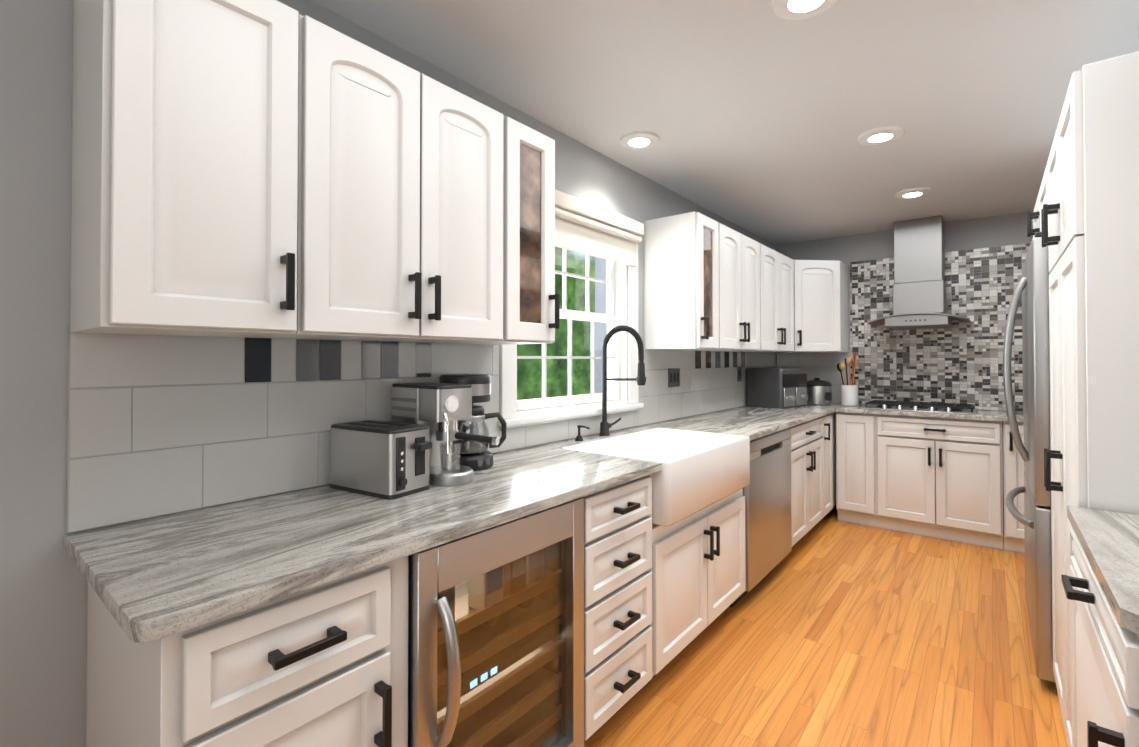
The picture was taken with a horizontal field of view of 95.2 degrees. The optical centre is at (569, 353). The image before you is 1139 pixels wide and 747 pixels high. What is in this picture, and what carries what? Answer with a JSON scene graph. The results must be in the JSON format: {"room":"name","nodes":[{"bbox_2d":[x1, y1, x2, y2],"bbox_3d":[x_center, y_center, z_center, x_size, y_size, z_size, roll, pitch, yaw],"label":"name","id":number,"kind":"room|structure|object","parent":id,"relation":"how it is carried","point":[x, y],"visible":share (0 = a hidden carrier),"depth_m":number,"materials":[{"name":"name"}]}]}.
{"room":"kitchen","nodes":[
{"label":"kitchen","id":0,"kind":"room"},
{"bbox_2d":[0,0,774,746],"bbox_3d":[-0.037,0.134,2.614,0.140,2.400,6.230,-1,-1,39],"label":"wall","id":1,"kind":"structure","parent":0,"point":[42,634],"depth_m":1.14,"materials":[{"name":"grey paint"}]},
{"bbox_2d":[70,0,298,337],"bbox_3d":[-0.861,-0.429,1.183,0.386,0.765,0.349,-1,-1,39],"label":"upper cabinet","id":2,"kind":"object","parent":1,"relation":"attached to","point":[184,185],"visible":1,"depth_m":1.07,"materials":[{"name":"white wood"}]},
{"bbox_2d":[245,14,502,342],"bbox_3d":[-0.541,-0.424,1.577,0.386,0.765,0.661,-1,-1,39],"label":"upper cabinet","id":3,"kind":"object","parent":1,"relation":"attached to","point":[400,208],"visible":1,"depth_m":1.42,"materials":[{"name":"white wood"}]},
{"bbox_2d":[66,324,776,533],"bbox_3d":[0.431,0.190,3.072,0.008,0.467,4.925,-1,-1,39],"label":"tile backsplash","id":4,"kind":"structure","parent":1,"relation":"attached to","point":[159,425],"depth_m":1.43,"materials":[{"name":"grey tile"}]},
{"bbox_2d":[668,368,679,386],"bbox_3d":[0.678,0.157,3.363,0.008,0.120,0.155,-1,-1,39],"label":"outlet","id":5,"kind":"object","parent":4,"relation":"attached to","point":[673,377],"visible":1,"depth_m":3.35,"materials":[{"name":"grey plastic"}]},
{"bbox_2d":[737,366,741,380],"bbox_3d":[1.385,0.168,4.235,0.008,0.120,0.080,-1,-1,39],"label":"outlet","id":6,"kind":"object","parent":4,"relation":"attached to","point":[739,373],"visible":1,"depth_m":4.22,"materials":[{"name":"grey plastic"}]},
{"bbox_2d":[447,116,558,344],"bbox_3d":[-0.249,-0.420,1.937,0.386,0.765,0.262,-1,-1,39],"label":"upper cabinet","id":7,"kind":"object","parent":1,"relation":"attached to","point":[530,306],"visible":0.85,"depth_m":1.84,"materials":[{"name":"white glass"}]},
{"bbox_2d":[497,189,643,429],"bbox_3d":[0.025,-0.216,2.622,0.210,1.080,1.115,-1,-1,39],"label":"double-hung window","id":8,"kind":"structure","parent":1,"relation":"in","point":[611,238],"depth_m":2.69,"materials":[{"name":"white wood"}]},
{"bbox_2d":[644,211,718,349],"bbox_3d":[0.685,-0.406,3.087,0.386,0.765,0.285,-1,-1,39],"label":"upper cabinet","id":9,"kind":"object","parent":1,"relation":"attached to","point":[681,281],"visible":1,"depth_m":2.99,"materials":[{"name":"white wood"}]},
{"bbox_2d":[688,223,759,350],"bbox_3d":[1.001,-0.402,3.476,0.386,0.765,0.713,-1,-1,39],"label":"upper cabinet","id":10,"kind":"object","parent":1,"relation":"attached to","point":[739,291],"visible":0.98,"depth_m":3.34,"materials":[{"name":"white wood"}]},
{"bbox_2d":[722,243,793,351],"bbox_3d":[1.480,-0.395,4.067,0.386,0.765,0.806,-1,-1,39],"label":"upper cabinet","id":11,"kind":"object","parent":1,"relation":"attached to","point":[776,301],"visible":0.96,"depth_m":3.93,"materials":[{"name":"white wood"}]},
{"bbox_2d":[757,260,848,352],"bbox_3d":[2.020,-0.389,4.538,0.630,0.765,0.635,-1,-1,39],"label":"upper cabinet","id":12,"kind":"object","parent":1,"relation":"attached to","point":[821,315],"visible":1,"depth_m":4.31,"materials":[{"name":"white wood"}]},
{"bbox_2d":[311,0,1138,244],"bbox_3d":[1.034,-1.106,1.758,2.900,0.060,6.510,-1,-1,39],"label":"ceiling","id":13,"kind":"structure","parent":0,"point":[758,117],"depth_m":2.08,"materials":[{"name":"white paint"}]},
{"bbox_2d":[619,131,658,149],"bbox_3d":[0.347,-1.058,2.593,0.196,0.016,0.196,-1,-1,39],"label":"recessed light","id":14,"kind":"object","parent":13,"relation":"in","point":[636,140],"visible":0.94,"depth_m":2.57,"materials":[{"name":"white"}]},
{"bbox_2d":[772,0,836,19],"bbox_3d":[0.715,-1.070,1.568,0.196,0.016,0.196,-1,-1,39],"label":"recessed light","id":15,"kind":"object","parent":13,"relation":"in","point":[793,9],"visible":0.92,"depth_m":1.60,"materials":[{"name":"white"}]},
{"bbox_2d":[857,126,903,144],"bbox_3d":[1.518,-1.059,2.540,0.196,0.016,0.196,-1,-1,39],"label":"recessed light","id":16,"kind":"object","parent":13,"relation":"in","point":[881,135],"visible":0.96,"depth_m":2.52,"materials":[{"name":"white"}]},
{"bbox_2d":[895,188,930,198],"bbox_3d":[2.255,-1.049,3.419,0.196,0.016,0.196,-1,-1,39],"label":"recessed light","id":17,"kind":"object","parent":13,"relation":"in","point":[911,193],"visible":1,"depth_m":3.39,"materials":[{"name":"white"}]},
{"bbox_2d":[584,507,1067,746],"bbox_3d":[1.034,1.353,1.730,2.900,0.060,6.510,-1,-1,39],"label":"floor","id":18,"kind":"structure","parent":0,"point":[829,630],"depth_m":2.24,"materials":[{"name":"brown wood"}]},
{"bbox_2d":[86,555,408,746],"bbox_3d":[-0.705,0.874,1.146,0.656,0.885,0.443,-1,-1,39],"label":"base cabinet","id":19,"kind":"object","parent":18,"relation":"on","point":[324,665],"visible":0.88,"depth_m":0.96,"materials":[{"name":"white wood"}]},
{"bbox_2d":[408,497,583,746],"bbox_3d":[-0.358,0.883,1.544,0.687,0.876,0.604,-1,-1,39],"label":"wine cooler","id":20,"kind":"object","parent":18,"relation":"on","point":[495,636],"visible":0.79,"depth_m":1.41,"materials":[{"name":"silver metal"}]},
{"bbox_2d":[583,475,651,742],"bbox_3d":[-0.043,0.884,1.961,0.656,0.885,0.433,-1,-1,39],"label":"base cabinet","id":21,"kind":"object","parent":18,"relation":"on","point":[617,598],"visible":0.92,"depth_m":1.75,"materials":[{"name":"white wood"}]},
{"bbox_2d":[633,474,745,696],"bbox_3d":[0.392,0.890,2.497,0.656,0.885,0.944,-1,-1,39],"label":"base cabinet","id":22,"kind":"object","parent":18,"relation":"on","point":[698,569],"visible":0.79,"depth_m":2.22,"materials":[{"name":"white wood"}]},
{"bbox_2d":[730,427,791,606],"bbox_3d":[0.915,0.900,3.162,0.624,0.880,0.736,-1,-1,39],"label":"dishwasher","id":23,"kind":"object","parent":18,"relation":"on","point":[768,522],"visible":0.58,"depth_m":2.91,"materials":[{"name":"silver metal"}]},
{"bbox_2d":[790,415,825,546],"bbox_3d":[1.407,0.905,3.779,0.616,0.884,0.829,-1,-1,39],"label":"base cabinet","id":24,"kind":"object","parent":18,"relation":"on","point":[813,472],"depth_m":3.57,"materials":[{"name":"white wood"}]},
{"bbox_2d":[63,404,838,642],"bbox_3d":[0.675,0.436,2.866,0.637,0.029,4.926,-1,-1,39],"label":"countertop","id":25,"kind":"structure","parent":24,"relation":"on","point":[153,579],"depth_m":1.18,"materials":[{"name":"stone"}]},
{"bbox_2d":[330,420,431,499],"bbox_3d":[-0.562,0.310,1.562,0.313,0.191,0.155,0,-1,31],"label":"toaster","id":26,"kind":"object","parent":25,"relation":"on","point":[387,460],"visible":0.98,"depth_m":1.50,"materials":[{"name":"silver metal"}]},
{"bbox_2d":[392,382,499,485],"bbox_3d":[-0.409,0.254,1.681,0.386,0.306,0.151,-1,-1,39],"label":"espresso machine","id":27,"kind":"object","parent":25,"relation":"on","point":[440,410],"visible":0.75,"depth_m":1.64,"materials":[{"name":"silver metal"}]},
{"bbox_2d":[439,373,505,470],"bbox_3d":[-0.370,0.242,1.887,0.215,0.336,0.196,-1,-1,39],"label":"coffee maker","id":28,"kind":"object","parent":25,"relation":"on","point":[476,456],"visible":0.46,"depth_m":1.83,"materials":[{"name":"black plastic"}]},
{"bbox_2d":[575,425,589,440],"bbox_3d":[0.062,0.379,2.466,0.081,0.074,0.040,-1,-1,39],"label":"soap dispenser","id":29,"kind":"object","parent":25,"relation":"on","point":[579,437],"visible":1,"depth_m":2.47,"materials":[{"name":"black metal"}]},
{"bbox_2d":[599,325,645,435],"bbox_3d":[0.293,0.139,2.628,0.270,0.558,0.155,-1,-1,39],"label":"pull-down faucet","id":30,"kind":"object","parent":25,"relation":"on","point":[640,380],"visible":1,"depth_m":2.63,"materials":[{"name":"black metal"}]},
{"bbox_2d":[562,428,749,525],"bbox_3d":[0.434,0.536,2.441,0.533,0.247,0.860,-1,-1,39],"label":"farmhouse sink","id":31,"kind":"object","parent":25,"relation":"in","point":[700,470],"visible":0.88,"depth_m":2.33,"materials":[{"name":"white ceramic"}]},
{"bbox_2d":[746,368,807,408],"bbox_3d":[1.732,0.280,4.300,0.400,0.315,0.380,1,-1,-39],"label":"air fryer","id":32,"kind":"object","parent":25,"relation":"on","point":[781,388],"visible":1,"depth_m":4.18,"materials":[{"name":"grey metal"}]},
{"bbox_2d":[826,413,833,514],"bbox_3d":[1.762,0.910,4.217,0.616,0.884,0.299,-1,-1,39],"label":"base cabinet","id":33,"kind":"object","parent":18,"relation":"on","point":[830,417],"depth_m":4.09,"materials":[{"name":"white wood"}]},
{"bbox_2d":[834,412,835,507],"bbox_3d":[2.038,0.914,4.556,0.616,0.884,0.576,-1,-1,39],"label":"base cabinet","id":34,"kind":"object","parent":18,"relation":"on","point":[834,412],"depth_m":4.28,"materials":[{"name":"white wood"}]},
{"bbox_2d":[836,412,1002,549],"bbox_3d":[2.683,0.908,4.027,1.028,0.885,0.585,-1,-1,39],"label":"base cabinet","id":35,"kind":"object","parent":18,"relation":"on","point":[939,478],"visible":0.98,"depth_m":3.80,"materials":[{"name":"white wood"}]},
{"bbox_2d":[819,403,1022,422],"bbox_3d":[2.875,0.448,3.889,2.463,0.029,0.566,-1,-1,39],"label":"countertop","id":36,"kind":"structure","parent":35,"relation":"on","point":[988,415],"depth_m":3.80,"materials":[{"name":"stone"}]},
{"bbox_2d":[806,378,831,404],"bbox_3d":[2.148,0.326,4.502,0.241,0.229,0.232,-1,-1,39],"label":"rice cooker","id":37,"kind":"object","parent":36,"relation":"on","point":[819,391],"visible":0.85,"depth_m":4.41,"materials":[{"name":"silver metal"}]},
{"bbox_2d":[837,352,858,405],"bbox_3d":[2.351,0.215,4.399,0.162,0.447,0.170,-1,-1,39],"label":"utensil crock","id":38,"kind":"object","parent":36,"relation":"on","point":[849,394],"visible":1,"depth_m":4.35,"materials":[{"name":"white ceramic"}]},
{"bbox_2d":[860,400,977,414],"bbox_3d":[2.702,0.412,4.025,0.720,0.044,0.470,-1,-1,39],"label":"gas cooktop","id":39,"kind":"object","parent":36,"relation":"in","point":[949,408],"visible":1,"depth_m":3.95,"materials":[{"name":"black metal"}]},
{"bbox_2d":[1002,421,1024,553],"bbox_3d":[3.455,0.900,3.400,0.952,0.885,0.585,-1,-1,39],"label":"base cabinet","id":40,"kind":"object","parent":18,"relation":"on","point":[1013,527],"visible":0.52,"depth_m":3.48,"materials":[{"name":"white"}]},
{"bbox_2d":[1003,232,1055,682],"bbox_3d":[2.423,0.425,2.159,0.951,1.807,0.910,-1,-1,39],"label":"refrigerator","id":41,"kind":"object","parent":18,"relation":"on","point":[1032,287],"visible":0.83,"depth_m":2.05,"materials":[{"name":"silver metal"}]},
{"bbox_2d":[1041,51,1138,746],"bbox_3d":[1.910,0.280,1.443,0.875,2.080,0.826,-1,-1,39],"label":"pantry cabinet","id":42,"kind":"object","parent":18,"relation":"on","point":[1090,223],"visible":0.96,"depth_m":1.36,"materials":[{"name":"white wood"}]},
{"bbox_2d":[1061,525,1138,746],"bbox_3d":[1.380,0.870,0.797,0.893,0.885,0.827,-1,-1,39],"label":"base cabinet","id":43,"kind":"object","parent":18,"relation":"on","point":[1105,676],"visible":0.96,"depth_m":1.00,"materials":[{"name":"white wood"}]},
{"bbox_2d":[1067,505,1138,634],"bbox_3d":[1.399,0.412,0.797,0.856,0.029,0.814,-1,-1,39],"label":"countertop","id":44,"kind":"structure","parent":43,"relation":"on","point":[1108,541],"depth_m":1.05,"materials":[{"name":"stone"}]},
{"bbox_2d":[775,211,1032,411],"bbox_3d":[3.042,0.152,4.216,2.900,2.400,0.140,-1,-1,39],"label":"wall","id":45,"kind":"structure","parent":0,"point":[992,231],"depth_m":4.40,"materials":[{"name":"grey paint"}]},
{"bbox_2d":[777,243,1030,411],"bbox_3d":[2.998,-0.186,4.160,2.609,1.244,0.009,-1,-1,39],"label":"tile backsplash","id":46,"kind":"structure","parent":45,"relation":"attached to","point":[959,362],"depth_m":4.15,"materials":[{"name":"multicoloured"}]},
{"bbox_2d":[868,215,970,328],"bbox_3d":[2.731,-0.625,4.073,0.640,0.844,0.470,-1,-1,39],"label":"hood chimney","id":47,"kind":"object","parent":46,"relation":"attached to","point":[919,293],"visible":1,"depth_m":4.02,"materials":[{"name":"silver metal"}]},
{"label":"outside","id":48,"kind":"structure","parent":0,"visible":0},
{"bbox_2d":[517,247,594,399],"bbox_3d":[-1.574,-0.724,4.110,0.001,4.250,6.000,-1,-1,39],"label":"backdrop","id":49,"kind":"structure","parent":48,"point":[556,369],"depth_m":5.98,"materials":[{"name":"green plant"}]},
{"bbox_3d":[2.106,0.113,0.874,0.140,2.400,6.230,-1,-1,39],"label":"wall","id":50,"kind":"structure","parent":0,"visible":0},
{"bbox_2d":[1027,163,1047,237],"bbox_3d":[2.472,0.288,2.135,0.875,2.080,0.948,-1,-1,39],"label":"upper cabinet","id":51,"kind":"object","parent":50,"relation":"attached to","point":[1035,214],"visible":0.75,"depth_m":2.36,"materials":[{"name":"white wood"}]}
]}

